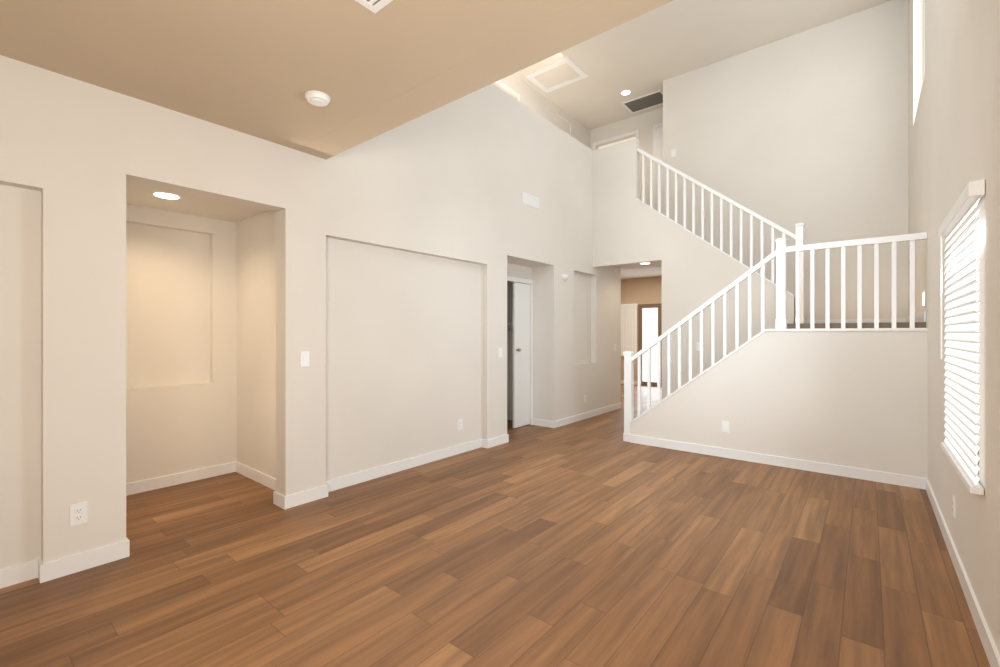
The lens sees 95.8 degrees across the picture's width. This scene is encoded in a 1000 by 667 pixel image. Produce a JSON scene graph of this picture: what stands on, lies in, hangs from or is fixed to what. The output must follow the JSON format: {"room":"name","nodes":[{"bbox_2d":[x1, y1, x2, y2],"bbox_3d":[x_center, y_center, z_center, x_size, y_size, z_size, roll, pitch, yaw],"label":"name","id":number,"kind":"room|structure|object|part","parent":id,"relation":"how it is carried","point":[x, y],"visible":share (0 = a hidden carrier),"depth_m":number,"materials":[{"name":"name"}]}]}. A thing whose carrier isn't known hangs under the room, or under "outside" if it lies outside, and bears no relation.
{"room":"empty living room","nodes":[
{"label":"empty living room","id":0,"kind":"room"},
{"bbox_2d":[151,191,181,199],"bbox_3d":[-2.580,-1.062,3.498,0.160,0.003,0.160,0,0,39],"label":"recessed light","id":1,"kind":"object","parent":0,"point":[162,195],"depth_m":3.50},
{"bbox_2d":[126,181,268,222],"bbox_3d":[-2.492,-1.130,3.526,1.140,0.120,1.235,0,0,39],"label":"ceiling","id":2,"kind":"structure","parent":0,"point":[136,194],"depth_m":3.75,"materials":[{"name":"paint"}]},
{"bbox_2d":[126,203,275,483],"bbox_3d":[-2.546,0.070,3.571,1.280,2.520,1.475,0,0,39],"label":"wall","id":3,"kind":"structure","parent":0,"point":[201,291],"depth_m":4.06,"materials":[{"name":"paint"}]},
{"bbox_2d":[0,55,620,569],"bbox_3d":[-0.818,-0.805,4.551,0.160,4.270,9.220,0,0,39],"label":"wall","id":4,"kind":"structure","parent":0,"point":[395,293],"depth_m":3.64,"materials":[{"name":"paint"}]},
{"bbox_2d":[70,502,86,525],"bbox_3d":[-2.357,1.010,2.529,0.010,0.117,0.072,0,0,39],"label":"outlet","id":5,"kind":"object","parent":4,"relation":"attached to","point":[78,512],"visible":1,"depth_m":2.53,"materials":[{"name":"white plastic"}]},
{"bbox_2d":[300,351,308,366],"bbox_3d":[-1.530,0.200,3.544,0.009,0.117,0.072,0,0,39],"label":"light switch","id":6,"kind":"object","parent":4,"relation":"attached to","point":[304,356],"visible":1,"depth_m":3.54,"materials":[{"name":"white plastic"}]},
{"bbox_2d":[458,419,461,429],"bbox_3d":[-0.443,1.010,5.019,0.010,0.117,0.072,0,0,39],"label":"outlet","id":7,"kind":"object","parent":4,"relation":"attached to","point":[459,420],"visible":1,"depth_m":5.01,"materials":[{"name":"white plastic"}]},
{"bbox_2d":[0,311,999,666],"bbox_3d":[0.647,-0.328,5.730,7.020,3.315,12.900,0,0,39],"label":"baseboard","id":8,"kind":"structure","parent":4,"relation":"attached to","point":[16,574],"depth_m":3.95,"materials":[{"name":"white paint"}]},
{"bbox_2d":[498,348,501,357],"bbox_3d":[0.006,0.230,5.428,0.009,0.117,0.072,0,0,39],"label":"light switch","id":9,"kind":"object","parent":4,"relation":"attached to","point":[499,349],"visible":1,"depth_m":5.41,"materials":[{"name":"white plastic"}]},
{"bbox_2d":[522,192,538,208],"bbox_3d":[0.407,-1.740,5.920,0.008,0.140,0.370,0,0,39],"label":"air vent","id":10,"kind":"object","parent":4,"relation":"in","point":[528,199],"visible":1,"depth_m":5.91,"materials":[{"name":"white plastic"}]},
{"bbox_2d":[562,274,568,280],"bbox_3d":[0.960,-0.810,6.547,0.070,0.080,0.140,0,0,39],"label":"uplight","id":11,"kind":"object","parent":4,"relation":"attached to","point":[564,276],"visible":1,"depth_m":6.52,"materials":[{"name":"white plastic"}]},
{"bbox_2d":[0,0,672,158],"bbox_3d":[-1.064,-1.494,1.100,4.140,0.151,3.560,0,0,39],"label":"ceiling","id":12,"kind":"structure","parent":0,"point":[248,67],"depth_m":2.27,"materials":[{"name":"paint"}]},
{"bbox_2d":[305,90,329,106],"bbox_3d":[-1.093,-1.401,2.711,0.140,0.038,0.140,0,0,39],"label":"smoke detector","id":13,"kind":"object","parent":12,"relation":"attached to","point":[317,98],"visible":1,"depth_m":2.68,"materials":[{"name":"white plastic"}]},
{"bbox_2d":[355,0,392,12],"bbox_3d":[-0.528,-1.417,1.773,0.320,0.006,0.320,0,0,39],"label":"ceiling vent","id":14,"kind":"object","parent":12,"relation":"in","point":[381,4],"visible":1,"depth_m":1.94,"materials":[{"name":"white plastic"}]},
{"bbox_2d":[0,384,989,666],"bbox_3d":[0.710,1.390,5.680,7.180,0.120,13.300,0,0,39],"label":"floor","id":15,"kind":"structure","parent":0,"point":[576,544],"depth_m":2.50,"materials":[{"name":"brown wood"}]},
{"bbox_2d":[507,259,544,424],"bbox_3d":[-0.077,-0.045,6.369,0.990,2.750,1.325,0,0,39],"label":"wall","id":16,"kind":"structure","parent":0,"point":[518,269],"depth_m":6.54,"materials":[{"name":"paint"}]},
{"bbox_2d":[507,276,532,424],"bbox_3d":[0.204,0.275,6.266,0.015,2.110,0.850,0,0,39],"label":"trim","id":17,"kind":"structure","parent":16,"relation":"attached to","point":[509,278],"depth_m":6.57,"materials":[{"name":"white paint"}]},
{"bbox_2d":[513,282,529,427],"bbox_3d":[0.307,0.301,6.448,0.035,2.033,0.371,0,0,39],"label":"door","id":18,"kind":"structure","parent":16,"relation":"in","point":[521,291],"depth_m":6.42,"materials":[{"name":"white wood"}]},
{"bbox_2d":[492,74,589,147],"bbox_3d":[-0.247,-3.090,7.015,0.150,2.400,6.640,0,0,39],"label":"wall","id":19,"kind":"structure","parent":0,"point":[529,96],"depth_m":8.24,"materials":[{"name":"paint"}]},
{"bbox_2d":[495,81,662,209],"bbox_3d":[1.673,-2.950,7.494,2.220,2.120,3.470,0,0,39],"label":"trim","id":20,"kind":"structure","parent":19,"relation":"attached to","point":[499,83],"depth_m":8.66,"materials":[{"name":"white paint"}]},
{"bbox_2d":[598,137,635,148],"bbox_3d":[2.792,-3.090,9.736,1.480,2.400,0.020,0,0,39],"label":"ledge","id":21,"kind":"object","parent":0,"point":[632,137],"visible":0.02,"depth_m":9.90,"materials":[{"name":"beige paint"}]},
{"bbox_2d":[590,108,662,205],"bbox_3d":[3.098,-3.090,8.648,3.270,2.400,0.120,0,0,39],"label":"wall","id":22,"kind":"structure","parent":0,"point":[644,123],"depth_m":8.85,"materials":[{"name":"paint"}]},
{"bbox_2d":[656,126,662,213],"bbox_3d":[3.284,-2.917,8.410,0.760,2.035,0.010,0,0,39],"label":"door","id":23,"kind":"structure","parent":22,"relation":"in","point":[659,130],"depth_m":8.61,"materials":[{"name":"white paint"}]},
{"bbox_2d":[621,304,637,355],"bbox_3d":[3.235,-0.090,11.869,0.770,1.360,0.045,0,0,39],"label":"panel","id":24,"kind":"object","parent":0,"point":[628,311],"depth_m":11.75,"materials":[{"name":"beige paint"}]},
{"bbox_2d":[615,261,661,268],"bbox_3d":[2.353,-1.200,7.442,1.100,0.060,1.130,0,0,39],"label":"ceiling","id":25,"kind":"structure","parent":0,"point":[659,263],"depth_m":7.78,"materials":[{"name":"paint"}]},
{"bbox_2d":[621,277,661,381],"bbox_3d":[4.824,-0.045,10.725,7.180,2.750,0.120,0,0,39],"label":"wall","id":26,"kind":"structure","parent":0,"point":[640,290],"depth_m":11.67,"materials":[{"name":"paint"}]},
{"bbox_2d":[638,303,661,386],"bbox_3d":[4.002,0.290,11.299,1.120,2.080,0.030,0,0,39],"label":"door frame","id":27,"kind":"structure","parent":26,"relation":"in","point":[640,306],"depth_m":11.50,"materials":[{"name":"wood"}]},
{"bbox_3d":[4.002,0.290,11.299,1.120,2.080,0.030,0,0,39],"label":"frame","id":28,"kind":"part","parent":27,"relation":"part of","materials":[{"name":"brown"}]},
{"bbox_2d":[642,308,657,381],"bbox_3d":[4.006,0.290,11.304,0.916,1.876,0.008,0,0,39],"label":"sliding door","id":29,"kind":"structure","parent":26,"relation":"in","point":[649,316],"depth_m":11.46,"materials":[{"name":"glass"}]},
{"bbox_2d":[621,266,661,279],"bbox_3d":[3.686,-1.480,9.330,7.180,0.120,3.480,0,0,39],"label":"ceiling","id":30,"kind":"structure","parent":0,"point":[656,271],"depth_m":10.52,"materials":[{"name":"paint"}]},
{"bbox_2d":[593,138,794,398],"bbox_3d":[2.586,-0.805,6.446,2.720,4.270,0.120,0,0,39],"label":"wall","id":31,"kind":"structure","parent":0,"point":[626,231],"depth_m":6.47,"materials":[{"name":"beige paint"}]},
{"bbox_2d":[696,342,699,350],"bbox_3d":[2.747,0.180,6.232,0.072,0.117,0.009,0,0,39],"label":"switch","id":32,"kind":"object","parent":31,"relation":"attached to","point":[697,343],"visible":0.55,"depth_m":6.24,"materials":[{"name":"white plastic"}]},
{"bbox_2d":[636,198,794,296],"bbox_3d":[2.865,-1.246,6.219,2.000,1.592,0.140,0,0,39],"label":"cap","id":33,"kind":"object","parent":31,"relation":"attached to","point":[636,198],"visible":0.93,"depth_m":6.14,"materials":[{"name":"white paint"}]},
{"bbox_2d":[637,148,804,323],"bbox_3d":[2.905,-1.455,6.186,2.103,2.710,0.096,0,0,39],"label":"stair rail","id":34,"kind":"object","parent":31,"relation":"attached to","point":[799,237],"visible":0.73,"depth_m":6.10,"materials":[{"name":"white paint"}]},
{"bbox_2d":[514,0,890,129],"bbox_3d":[1.844,-4.350,5.568,5.280,0.120,7.040,0,0,39],"label":"ceiling","id":35,"kind":"structure","parent":0,"point":[675,38],"depth_m":6.66,"materials":[{"name":"paint"}]},
{"bbox_2d":[525,57,587,92],"bbox_3d":[0.946,-4.280,7.520,0.820,0.020,0.650,0,0,39],"label":"ceiling hatch","id":36,"kind":"object","parent":35,"relation":"attached to","point":[567,60],"visible":1,"depth_m":7.45,"materials":[{"name":"white wood"}]},
{"bbox_2d":[534,63,580,88],"bbox_3d":[0.946,-4.303,7.520,0.650,0.034,0.480,0,0,39],"label":"panel","id":37,"kind":"object","parent":36,"relation":"attached to","point":[560,74],"depth_m":7.51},
{"bbox_2d":[621,90,662,113],"bbox_3d":[2.703,-4.284,8.377,0.740,0.012,0.500,0,0,39],"label":"ceiling vent","id":38,"kind":"object","parent":35,"relation":"in","point":[660,91],"visible":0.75,"depth_m":8.36,"materials":[{"name":"white metal"}]},
{"bbox_2d":[631,331,927,477],"bbox_3d":[2.659,0.652,4.735,2.645,1.355,0.120,0,0,39],"label":"wall","id":39,"kind":"structure","parent":0,"point":[856,399],"depth_m":4.34,"materials":[{"name":"paint"}]},
{"bbox_2d":[722,421,728,432],"bbox_3d":[2.418,1.000,4.848,0.072,0.117,0.009,0,0,39],"label":"outlet","id":40,"kind":"object","parent":39,"relation":"attached to","point":[725,424],"visible":1,"depth_m":4.84,"materials":[{"name":"white plastic"}]},
{"bbox_2d":[623,232,926,441],"bbox_3d":[2.620,0.185,4.767,2.742,2.290,0.104,0,0,39],"label":"stair rail","id":41,"kind":"object","parent":39,"relation":"attached to","point":[781,251],"visible":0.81,"depth_m":4.55,"materials":[{"name":"white paint"}]},
{"bbox_2d":[630,328,927,422],"bbox_3d":[2.659,0.525,4.735,2.645,1.146,0.144,0,0,39],"label":"trim","id":42,"kind":"structure","parent":39,"relation":"attached to","point":[816,329],"depth_m":4.48,"materials":[{"name":"white paint"}]},
{"bbox_2d":[663,0,907,319],"bbox_3d":[4.006,-1.480,6.747,3.100,5.620,0.120,0,0,39],"label":"wall","id":43,"kind":"structure","parent":0,"point":[809,127],"depth_m":6.36,"materials":[{"name":"paint"}]},
{"bbox_2d":[671,149,675,156],"bbox_3d":[2.903,-3.020,7.563,0.072,0.117,0.009,0,0,39],"label":"switch","id":44,"kind":"object","parent":43,"relation":"attached to","point":[673,152],"visible":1,"depth_m":7.56,"materials":[{"name":"white plastic"}]},
{"bbox_2d":[787,322,925,328],"bbox_3d":[3.308,-0.049,4.311,1.097,0.102,0.037,0,0,39],"label":"landing","id":45,"kind":"object","parent":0,"point":[898,324],"depth_m":4.22,"materials":[{"name":"wood"}]},
{"bbox_2d":[908,0,999,654],"bbox_3d":[3.493,-1.480,3.539,0.160,5.620,13.100,0,0,39],"label":"wall","id":46,"kind":"structure","parent":0,"point":[954,107],"depth_m":2.59,"materials":[{"name":"paint"}]},
{"bbox_2d":[922,290,924,306],"bbox_3d":[3.794,-0.310,4.048,0.016,0.150,0.100,0,0,39],"label":"wall sconce","id":47,"kind":"object","parent":46,"relation":"attached to","point":[923,293],"visible":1,"depth_m":4.02,"materials":[{"name":"white plastic"}]},
{"bbox_2d":[924,0,924,74],"bbox_3d":[4.322,-3.150,4.508,0.040,1.640,1.350,0,0,39],"label":"window","id":48,"kind":"structure","parent":46,"relation":"in","point":[924,0],"depth_m":5.01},
{"bbox_2d":[952,495,955,518],"bbox_3d":[2.650,1.010,2.639,0.010,0.117,0.072,0,0,39],"label":"outlet","id":49,"kind":"object","parent":46,"relation":"attached to","point":[954,498],"visible":1,"depth_m":2.61,"materials":[{"name":"white plastic"}]},
{"bbox_2d":[940,237,983,494],"bbox_3d":[2.410,0.058,2.383,0.050,1.285,1.060,0,0,39],"label":"window frame","id":50,"kind":"structure","parent":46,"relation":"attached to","point":[978,489],"depth_m":2.46,"materials":[{"name":"white wood"}]},
{"bbox_2d":[939,180,984,237],"bbox_3d":[2.411,-0.630,2.382,0.050,0.066,1.100,0,0,39],"label":"blind valance","id":51,"kind":"object","parent":46,"relation":"attached to","point":[973,190],"depth_m":2.16,"materials":[{"name":"white wood"}]},
{"bbox_2d":[944,197,979,486],"bbox_3d":[2.415,0.040,2.379,0.017,1.264,1.060,0,0,39],"label":"window blind slats","id":52,"kind":"object","parent":51,"relation":"hanging from","point":[961,426],"depth_m":2.25,"materials":[{"name":"white plastic"}]},
{"bbox_2d":[973,236,978,443],"bbox_3d":[2.549,0.050,2.334,0.040,1.200,0.880,0,0,39],"label":"window","id":53,"kind":"structure","parent":46,"relation":"in","point":[977,238],"depth_m":2.64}
]}

